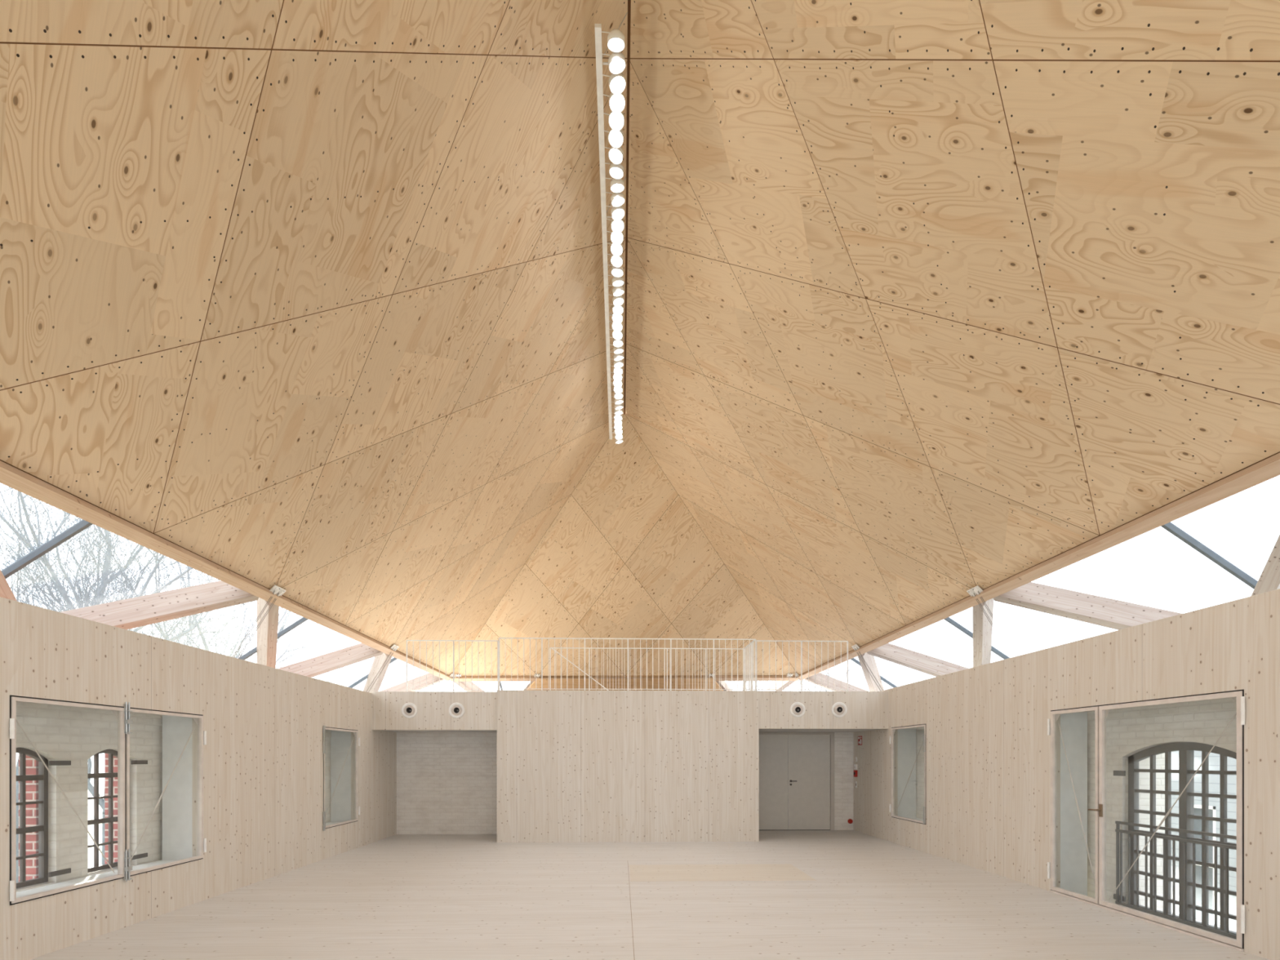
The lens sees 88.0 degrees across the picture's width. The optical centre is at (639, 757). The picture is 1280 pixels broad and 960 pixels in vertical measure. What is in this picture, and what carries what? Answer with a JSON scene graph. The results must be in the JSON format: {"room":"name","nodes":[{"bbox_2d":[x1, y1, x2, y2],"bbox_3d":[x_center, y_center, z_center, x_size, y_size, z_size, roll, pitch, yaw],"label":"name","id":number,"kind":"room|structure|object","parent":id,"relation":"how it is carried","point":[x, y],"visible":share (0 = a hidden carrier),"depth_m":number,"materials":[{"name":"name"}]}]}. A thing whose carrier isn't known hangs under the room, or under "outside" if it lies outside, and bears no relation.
{"room":"empty event hall","nodes":[
{"label":"empty event hall","id":0,"kind":"room"},
{"bbox_2d":[18,753,117,881],"bbox_3d":[-5.715,1.460,4.937,0.160,5.380,20.200,0,0,-2],"label":"wall","id":1,"kind":"structure","parent":0,"point":[32,765],"depth_m":6.23,"materials":[{"name":"red brick"}]},
{"bbox_2d":[88,781,104,867],"bbox_3d":[-1.158,4.250,39.983,180.000,0.200,160.000,0,0,-2],"label":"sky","id":2,"kind":"structure","parent":0,"point":[101,784],"depth_m":39.09,"materials":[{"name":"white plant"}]},
{"bbox_2d":[0,484,256,864],"bbox_3d":[-16.062,-3.519,18.514,9.549,15.548,10.023,0,0,-27],"label":"bare tree","id":3,"kind":"object","parent":2,"relation":"on","point":[26,541],"visible":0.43,"depth_m":18.15,"materials":[{"name":"grey plant"}]},
{"bbox_2d":[0,493,256,662],"bbox_3d":[-20.964,-3.714,23.742,14.631,15.984,10.872,0,0,-37],"label":"bare tree","id":4,"kind":"object","parent":2,"relation":"on","point":[8,548],"visible":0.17,"depth_m":23.64,"materials":[{"name":"grey plant"}]},
{"bbox_2d":[0,487,257,882],"bbox_3d":[-16.593,-5.610,19.712,12.014,19.791,14.930,0,0,-32],"label":"bare tree","id":5,"kind":"object","parent":2,"relation":"on","point":[99,596],"visible":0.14,"depth_m":19.24,"materials":[{"name":"grey plant"}]},
{"bbox_2d":[0,489,355,665],"bbox_3d":[-17.008,-4.378,24.536,14.982,17.290,11.524,0,0,-34],"label":"bare tree","id":6,"kind":"object","parent":2,"relation":"on","point":[206,646],"visible":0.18,"depth_m":23.86,"materials":[{"name":"grey plant"}]},
{"bbox_2d":[81,566,342,683],"bbox_3d":[-22.758,-3.393,36.567,12.491,15.304,10.094,0,0,23],"label":"bare tree","id":7,"kind":"object","parent":2,"relation":"on","point":[211,630],"visible":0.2,"depth_m":37.70,"materials":[{"name":"grey plant"}]},
{"bbox_2d":[276,638,372,690],"bbox_3d":[-25.863,-2.652,53.047,10.723,13.839,10.460,0,0,3],"label":"bare tree","id":8,"kind":"object","parent":2,"relation":"on","point":[340,674],"visible":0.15,"depth_m":52.69,"materials":[{"name":"grey plant"}]},
{"bbox_2d":[726,680,804,691],"bbox_3d":[4.921,-2.133,41.099,8.783,12.831,10.762,0,0,-6],"label":"bare tree","id":9,"kind":"object","parent":2,"relation":"on","point":[728,681],"visible":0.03,"depth_m":40.29,"materials":[{"name":"grey plant"}]},
{"bbox_2d":[728,666,839,691],"bbox_3d":[9.580,-2.360,41.912,7.464,13.238,10.675,0,0,-31],"label":"bare tree","id":10,"kind":"object","parent":2,"relation":"on","point":[765,686],"visible":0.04,"depth_m":41.48,"materials":[{"name":"grey plant"}]},
{"bbox_2d":[787,639,930,691],"bbox_3d":[14.467,-4.157,46.502,11.379,16.826,8.158,0,0,5],"label":"bare tree","id":11,"kind":"object","parent":2,"relation":"on","point":[875,657],"visible":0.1,"depth_m":46.70,"materials":[{"name":"grey plant"}]},
{"bbox_2d":[1171,750,1236,930],"bbox_3d":[12.196,0.900,15.860,3.700,6.500,21.400,0,0,-2],"label":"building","id":12,"kind":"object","parent":2,"relation":"on","point":[1214,758],"visible":0.09,"depth_m":12.39,"materials":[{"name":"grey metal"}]},
{"bbox_2d":[16,702,331,892],"bbox_3d":[-5.540,1.460,4.942,0.190,5.380,20.200,0,0,-2],"label":"wall","id":13,"kind":"structure","parent":0,"point":[75,735],"depth_m":6.57,"materials":[{"name":"white paint"}]},
{"bbox_2d":[16,747,71,888],"bbox_3d":[-5.561,0.537,6.002,0.140,1.265,0.820,0,0,-2],"label":"window","id":14,"kind":"structure","parent":13,"relation":"in","point":[42,776],"depth_m":6.18,"materials":[{"name":"metal"}]},
{"bbox_2d":[88,749,147,872],"bbox_3d":[-5.591,0.537,7.041,0.140,1.265,0.820,0,0,-2],"label":"window","id":15,"kind":"structure","parent":13,"relation":"in","point":[110,820],"depth_m":6.98,"materials":[{"name":"metal"}]},
{"bbox_2d":[0,596,396,959],"bbox_3d":[-5.014,0.200,4.557,0.120,2.900,19.400,0,0,-2],"label":"wall","id":16,"kind":"structure","parent":0,"point":[263,752],"depth_m":7.76,"materials":[{"name":"brown wood"}]},
{"bbox_2d":[16,715,192,897],"bbox_3d":[-5.298,0.340,6.432,0.340,1.770,2.520,0,0,-2],"label":"window reveal","id":17,"kind":"structure","parent":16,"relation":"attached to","point":[177,797],"depth_m":7.64,"materials":[{"name":"grey paint"}]},
{"bbox_2d":[8,694,206,905],"bbox_3d":[-5.010,0.329,6.444,0.104,1.738,2.460,0,0,-2],"label":"window","id":18,"kind":"structure","parent":16,"relation":"in","point":[122,713],"depth_m":6.40,"materials":[{"name":"beige wood"}]},
{"bbox_2d":[325,730,351,825],"bbox_3d":[-5.458,0.335,11.440,0.370,1.780,1.512,0,0,-2],"label":"lining","id":19,"kind":"object","parent":16,"relation":"attached to","point":[340,741],"visible":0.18,"depth_m":12.15,"materials":[{"name":"grey paint"}]},
{"bbox_2d":[323,725,359,831],"bbox_3d":[-5.162,0.330,11.448,0.089,1.700,1.466,0,0,-2],"label":"window","id":20,"kind":"structure","parent":16,"relation":"in","point":[355,731],"depth_m":11.73,"materials":[{"name":"beige wood"}]},
{"bbox_2d":[0,0,627,675],"bbox_3d":[-2.994,-5.536,7.897,5.686,5.785,27.225,0,0,-2],"label":"ceiling","id":21,"kind":"structure","parent":0,"point":[305,298],"depth_m":6.91,"materials":[{"name":"brown wood"}]},
{"bbox_2d":[0,460,451,680],"bbox_3d":[-5.833,-2.662,7.814,0.306,0.371,27.225,0,0,-2],"label":"beam","id":22,"kind":"structure","parent":21,"relation":"attached to","point":[15,478],"depth_m":7.95,"materials":[{"name":"brown wood"}]},
{"bbox_2d":[0,568,17,600],"bbox_3d":[-6.781,-2.112,6.778,0.319,1.452,3.468,0,0,-32],"label":"strut","id":23,"kind":"object","parent":22,"relation":"attached to","point":[6,592],"visible":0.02,"depth_m":7.22,"materials":[{"name":"brown wood"}]},
{"bbox_2d":[61,580,258,629],"bbox_3d":[-6.856,-2.112,9.375,0.303,1.439,2.693,0,0,39],"label":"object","id":24,"kind":"structure","parent":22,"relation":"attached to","point":[146,610],"depth_m":9.40,"materials":[{"name":"brown wood"}]},
{"bbox_2d":[232,585,286,658],"bbox_3d":[-6.131,-1.991,10.530,0.904,1.431,0.340,0,0,-2],"label":"bracket","id":25,"kind":"object","parent":22,"relation":"attached to","point":[277,590],"visible":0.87,"depth_m":10.45,"materials":[{"name":"metal"}]},
{"bbox_2d":[256,597,279,668],"bbox_3d":[-6.942,-2.112,12.329,0.321,1.453,3.623,0,0,-30],"label":"strut","id":26,"kind":"object","parent":22,"relation":"attached to","point":[267,632],"visible":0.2,"depth_m":11.79,"materials":[{"name":"brown wood"}]},
{"bbox_2d":[278,643,383,677],"bbox_3d":[-7.014,-2.112,14.818,0.303,1.439,2.693,0,0,39],"label":"strut","id":27,"kind":"object","parent":22,"relation":"attached to","point":[313,667],"visible":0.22,"depth_m":14.86,"materials":[{"name":"brown wood"}]},
{"bbox_2d":[363,653,392,693],"bbox_3d":[-7.099,-2.112,17.772,0.321,1.453,3.623,0,0,-30],"label":"strut","id":28,"kind":"object","parent":22,"relation":"attached to","point":[379,660],"visible":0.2,"depth_m":17.25,"materials":[{"name":"brown wood"}]},
{"bbox_2d":[1,519,397,688],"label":"brace","id":29,"kind":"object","parent":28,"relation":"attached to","point":[82,525],"depth_m":7.52,"materials":[{"name":"grey metal"}]},
{"bbox_2d":[380,672,444,691],"bbox_3d":[-7.171,-2.112,20.261,0.303,1.439,2.693,0,0,39],"label":"strut","id":30,"kind":"object","parent":22,"relation":"attached to","point":[402,686],"visible":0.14,"depth_m":20.48,"materials":[{"name":"brown wood"}]},
{"bbox_2d":[595,12,627,444],"bbox_3d":[-0.433,-7.938,11.507,0.351,0.758,9.087,0,0,-2],"label":"ceiling light","id":31,"kind":"object","parent":21,"relation":"hanging from","point":[615,38],"visible":1,"depth_m":9.11,"materials":[{"name":"white metal"}]},
{"bbox_2d":[623,0,630,414],"bbox_3d":[-0.136,-8.367,7.913,0.120,0.030,16.835,0,0,-2],"label":"ridge slot","id":32,"kind":"structure","parent":21,"relation":"attached to","point":[628,1],"depth_m":9.41,"materials":[{"name":"brown wood"}]},
{"bbox_2d":[396,732,497,834],"bbox_3d":[-4.035,0.350,14.439,2.610,2.800,0.300,0,0,-2],"label":"wall","id":33,"kind":"structure","parent":0,"point":[446,782],"depth_m":14.29,"materials":[{"name":"white paint"}]},
{"bbox_2d":[443,673,453,689],"bbox_3d":[-6.446,-1.991,21.415,0.904,1.431,0.340,0,0,-2],"label":"bracket","id":34,"kind":"object","parent":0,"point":[451,674],"visible":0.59,"depth_m":21.32,"materials":[{"name":"metal"}]},
{"bbox_2d":[452,413,795,675],"bbox_3d":[-0.407,-5.543,18.884,11.293,5.798,5.612,0,0,-2],"label":"ceiling","id":35,"kind":"structure","parent":0,"point":[624,557],"depth_m":19.40,"materials":[{"name":"brown wood"}]},
{"bbox_2d":[450,675,798,681],"bbox_3d":[-0.487,-2.682,21.619,11.296,0.412,0.306,0,0,-1],"label":"beam","id":36,"kind":"structure","parent":35,"relation":"attached to","point":[759,677],"depth_m":21.50,"materials":[{"name":"brown wood"}]},
{"bbox_2d":[454,681,484,691],"bbox_3d":[-5.393,-2.112,22.521,0.283,1.425,2.289,0,0,36],"label":"strut","id":37,"kind":"object","parent":36,"relation":"attached to","point":[462,684],"visible":0.13,"depth_m":21.97,"materials":[{"name":"brown wood"}]},
{"bbox_2d":[517,681,533,690],"bbox_3d":[-4.106,-2.122,22.525,0.283,1.425,2.289,0,0,-40],"label":"strut","id":38,"kind":"object","parent":36,"relation":"attached to","point":[526,684],"visible":0.22,"depth_m":21.99,"materials":[{"name":"brown wood"}]},
{"bbox_2d":[715,680,731,690],"bbox_3d":[3.075,-2.143,22.667,0.283,1.425,2.289,0,0,36],"label":"strut","id":39,"kind":"object","parent":36,"relation":"attached to","point":[722,682],"visible":0.24,"depth_m":22.09,"materials":[{"name":"brown wood"}]},
{"bbox_2d":[763,680,795,691],"bbox_3d":[4.362,-2.153,22.671,0.283,1.425,2.289,0,0,-40],"label":"strut","id":40,"kind":"object","parent":36,"relation":"attached to","point":[779,683],"visible":0.14,"depth_m":22.18,"materials":[{"name":"brown wood"}]},
{"bbox_2d":[526,675,723,690],"bbox_3d":[-0.510,-2.031,22.404,8.486,1.287,1.940,0,0,-2],"label":"wall","id":41,"kind":"structure","parent":0,"point":[609,683],"depth_m":21.71,"materials":[{"name":"beige wood"}]},
{"bbox_2d":[379,728,879,732],"bbox_3d":[-0.394,-0.925,18.782,14.700,0.750,11.430,0,0,-2],"label":"ceiling","id":42,"kind":"structure","parent":0,"point":[760,730],"depth_m":13.96,"materials":[{"name":"brown wood"}]},
{"bbox_2d":[366,644,399,691],"bbox_3d":[-6.288,-1.991,15.972,0.904,1.431,0.340,0,0,-2],"label":"bracket","id":43,"kind":"object","parent":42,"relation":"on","point":[393,647],"visible":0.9,"depth_m":15.89,"materials":[{"name":"metal"}]},
{"bbox_2d":[549,647,743,690],"bbox_3d":[0.155,-1.817,14.160,4.151,1.053,0.035,0,0,-2],"label":"gallery railing","id":44,"kind":"object","parent":42,"relation":"on","point":[588,648],"visible":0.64,"depth_m":14.17,"materials":[{"name":"white metal"}]},
{"bbox_2d":[551,648,608,690],"bbox_3d":[-0.763,-1.495,14.093,2.220,1.663,0.088,0,0,-2],"label":"stair handrail","id":45,"kind":"object","parent":44,"relation":"attached to","point":[552,648],"visible":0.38,"depth_m":14.04,"materials":[{"name":"white metal"}]},
{"bbox_2d":[372,689,888,842],"bbox_3d":[-0.164,0.168,13.936,10.120,2.965,1.930,0,0,-2],"label":"wall","id":46,"kind":"structure","parent":0,"point":[573,766],"depth_m":12.97,"materials":[{"name":"brown wood"}]},
{"bbox_2d":[401,702,417,718],"bbox_3d":[-4.474,-0.920,12.853,0.304,0.304,0.045,0,0,-2],"label":"air nozzle","id":47,"kind":"object","parent":46,"relation":"attached to","point":[409,710],"visible":1,"depth_m":12.85,"materials":[{"name":"white metal"}]},
{"bbox_2d":[405,640,498,691],"bbox_3d":[-3.659,-1.789,12.940,1.786,1.008,0.035,0,0,-2],"label":"gallery railing","id":48,"kind":"object","parent":46,"relation":"on","point":[453,641],"visible":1,"depth_m":12.93,"materials":[{"name":"white metal"}]},
{"bbox_2d":[448,702,464,718],"bbox_3d":[-3.564,-0.922,12.880,0.304,0.304,0.045,0,0,-2],"label":"air nozzle","id":49,"kind":"object","parent":46,"relation":"attached to","point":[456,710],"visible":1,"depth_m":12.88,"materials":[{"name":"white metal"}]},
{"bbox_2d":[498,637,756,690],"bbox_3d":[-0.232,-1.829,13.009,5.051,1.028,0.035,0,0,-2],"label":"gallery railing","id":50,"kind":"object","parent":46,"relation":"on","point":[530,638],"visible":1,"depth_m":13.00,"materials":[{"name":"white metal"}]},
{"bbox_2d":[743,640,755,690],"bbox_3d":[2.255,-1.824,13.671,0.035,1.038,1.060,0,0,-2],"label":"gallery railing","id":51,"kind":"object","parent":46,"relation":"on","point":[752,643],"visible":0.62,"depth_m":13.71,"materials":[{"name":"white metal"}]},
{"bbox_2d":[790,702,805,717],"bbox_3d":[3.113,-0.947,13.073,0.304,0.304,0.045,0,0,-2],"label":"air nozzle","id":52,"kind":"object","parent":46,"relation":"attached to","point":[797,710],"visible":1,"depth_m":13.08,"materials":[{"name":"white metal"}]},
{"bbox_2d":[756,640,848,691],"bbox_3d":[3.211,-1.817,13.139,1.841,1.005,0.035,0,0,-2],"label":"gallery railing","id":53,"kind":"object","parent":46,"relation":"on","point":[762,641],"visible":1,"depth_m":13.13,"materials":[{"name":"white metal"}]},
{"bbox_2d":[831,702,847,717],"bbox_3d":[3.942,-0.950,13.097,0.304,0.304,0.045,0,0,-2],"label":"air nozzle","id":54,"kind":"object","parent":46,"relation":"attached to","point":[839,709],"visible":1,"depth_m":13.10,"materials":[{"name":"white metal"}]},
{"bbox_2d":[31,830,1269,959],"bbox_3d":[0.094,1.774,5.055,10.360,0.252,20.100,0,0,-2],"label":"floor","id":55,"kind":"structure","parent":0,"point":[785,895],"depth_m":7.16,"materials":[{"name":"brown wood"}]},
{"bbox_2d":[834,732,853,830],"bbox_3d":[3.469,0.350,15.187,2.985,2.800,0.240,0,0,-2],"label":"wall","id":56,"kind":"structure","parent":0,"point":[843,741],"depth_m":15.10,"materials":[{"name":"white paint"}]},
{"bbox_2d":[759,732,834,830],"bbox_3d":[3.384,0.522,15.127,2.080,2.256,0.195,0,0,-2],"label":"door","id":57,"kind":"structure","parent":56,"relation":"in","point":[797,769],"depth_m":15.10,"materials":[{"name":"grey paint"}]},
{"bbox_2d":[847,818,853,823],"bbox_3d":[4.766,1.440,15.047,0.110,0.110,0.155,0,0,-2],"label":"valve","id":58,"kind":"object","parent":56,"relation":"attached to","point":[850,820],"visible":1,"depth_m":14.99,"materials":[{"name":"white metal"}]},
{"bbox_2d":[851,644,883,691],"bbox_3d":[5.635,-2.032,16.185,0.904,1.431,0.340,0,0,-2],"label":"bracket","id":59,"kind":"object","parent":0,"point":[855,646],"visible":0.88,"depth_m":16.10,"materials":[{"name":"metal"}]},
{"bbox_2d":[625,0,1279,675],"bbox_3d":[2.767,-5.558,7.931,5.776,5.745,27.225,0,0,-2],"label":"ceiling","id":60,"kind":"structure","parent":0,"point":[930,303],"depth_m":7.00,"materials":[{"name":"brown wood"}]},
{"bbox_2d":[797,452,1279,679],"bbox_3d":[5.653,-2.703,8.015,0.306,0.371,27.225,0,0,-2],"label":"beam","id":61,"kind":"structure","parent":60,"relation":"attached to","point":[1268,468],"depth_m":7.92,"materials":[{"name":"brown wood"}]},
{"bbox_2d":[804,672,867,691],"bbox_3d":[6.269,-2.153,20.518,0.303,1.439,2.693,0,0,-43],"label":"strut","id":62,"kind":"object","parent":61,"relation":"attached to","point":[818,676],"visible":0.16,"depth_m":20.72,"materials":[{"name":"brown wood"}]},
{"bbox_2d":[857,652,884,691],"bbox_3d":[6.341,-2.153,18.029,0.321,1.453,3.623,0,0,27],"label":"strut","id":63,"kind":"object","parent":61,"relation":"attached to","point":[869,660],"visible":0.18,"depth_m":17.49,"materials":[{"name":"brown wood"}]},
{"bbox_2d":[850,522,1257,688],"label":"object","id":64,"kind":"structure","parent":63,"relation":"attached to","point":[1171,527],"depth_m":7.73,"materials":[{"name":"grey metal"}]},
{"bbox_2d":[866,643,968,676],"bbox_3d":[6.426,-2.153,15.075,0.303,1.439,2.693,0,0,-43],"label":"strut","id":65,"kind":"object","parent":61,"relation":"attached to","point":[928,664],"visible":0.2,"depth_m":15.12,"materials":[{"name":"brown wood"}]},
{"bbox_2d":[973,598,993,666],"bbox_3d":[6.498,-2.153,12.586,0.321,1.453,3.623,0,0,27],"label":"strut","id":66,"kind":"object","parent":61,"relation":"attached to","point":[982,627],"visible":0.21,"depth_m":12.01,"materials":[{"name":"brown wood"}]},
{"bbox_2d":[966,585,1017,657],"bbox_3d":[5.793,-2.032,10.743,0.904,1.431,0.340,0,0,-2],"label":"bracket","id":67,"kind":"object","parent":61,"relation":"attached to","point":[975,590],"visible":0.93,"depth_m":10.66,"materials":[{"name":"metal"}]},
{"bbox_2d":[993,582,1182,630],"bbox_3d":[6.584,-2.153,9.632,0.303,1.439,2.693,0,0,-43],"label":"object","id":68,"kind":"structure","parent":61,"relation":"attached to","point":[1107,612],"depth_m":9.66,"materials":[{"name":"brown wood"}]},
{"bbox_2d":[1251,534,1279,595],"bbox_3d":[6.665,-2.153,6.828,0.315,1.448,3.179,0,0,32],"label":"strut","id":69,"kind":"object","parent":61,"relation":"attached to","point":[1268,580],"visible":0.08,"depth_m":7.02,"materials":[{"name":"brown wood"}]},
{"bbox_2d":[853,588,1279,959],"bbox_3d":[5.214,0.145,5.133,0.120,3.010,19.960,0,0,-2],"label":"wall","id":70,"kind":"structure","parent":0,"point":[988,743],"depth_m":8.35,"materials":[{"name":"brown wood"}]},
{"bbox_2d":[853,769,857,777],"bbox_3d":[4.843,0.355,14.906,0.054,0.150,0.120,0,0,-2],"label":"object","id":71,"kind":"object","parent":70,"relation":"attached to","point":[855,771],"visible":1,"depth_m":14.86,"materials":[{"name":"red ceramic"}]},
{"bbox_2d":[857,736,862,745],"bbox_3d":[4.873,-0.380,14.687,0.008,0.200,0.240,0,0,-2],"label":"sign","id":72,"kind":"object","parent":70,"relation":"attached to","point":[860,738],"visible":1,"depth_m":14.68,"materials":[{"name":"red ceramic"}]},
{"bbox_2d":[889,724,925,824],"bbox_3d":[4.956,0.286,12.265,0.089,1.752,1.499,0,0,-2],"label":"window","id":73,"kind":"structure","parent":70,"relation":"in","point":[893,729],"depth_m":12.37,"materials":[{"name":"beige wood"}]},
{"bbox_2d":[897,726,923,821],"bbox_3d":[5.252,0.292,12.260,0.370,1.865,1.571,0,0,-2],"label":"lining","id":74,"kind":"object","parent":70,"relation":"attached to","point":[907,736],"visible":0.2,"depth_m":13.00,"materials":[{"name":"grey paint"}]},
{"bbox_2d":[1060,711,1087,895],"bbox_3d":[5.392,0.584,6.917,0.340,2.432,2.636,0,0,-2],"label":"window reveal","id":75,"kind":"structure","parent":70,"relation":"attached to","point":[1073,726],"depth_m":8.19,"materials":[{"name":"grey paint"}]},
{"bbox_2d":[1047,688,1244,951],"bbox_3d":[5.114,0.534,6.908,0.176,2.232,2.587,0,0,-2],"label":"door","id":76,"kind":"structure","parent":70,"relation":"in","point":[1101,712],"depth_m":7.02,"materials":[{"name":"wood"}]},
{"bbox_2d":[915,697,1236,907],"bbox_3d":[5.735,1.425,5.268,0.210,5.450,20.200,0,0,-2],"label":"wall","id":77,"kind":"structure","parent":0,"point":[1130,731],"depth_m":7.68,"materials":[{"name":"white paint"}]},
{"bbox_2d":[1113,742,1236,939],"bbox_3d":[5.650,0.802,6.961,0.199,1.935,1.690,0,0,-2],"label":"window","id":78,"kind":"structure","parent":77,"relation":"in","point":[1186,815],"depth_m":6.91,"materials":[{"name":"grey metal"}]},
{"bbox_2d":[1138,752,1236,932],"bbox_3d":[6.000,1.425,5.276,0.320,5.450,20.200,0,0,-2],"label":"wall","id":79,"kind":"structure","parent":0,"point":[1144,777],"depth_m":7.67,"materials":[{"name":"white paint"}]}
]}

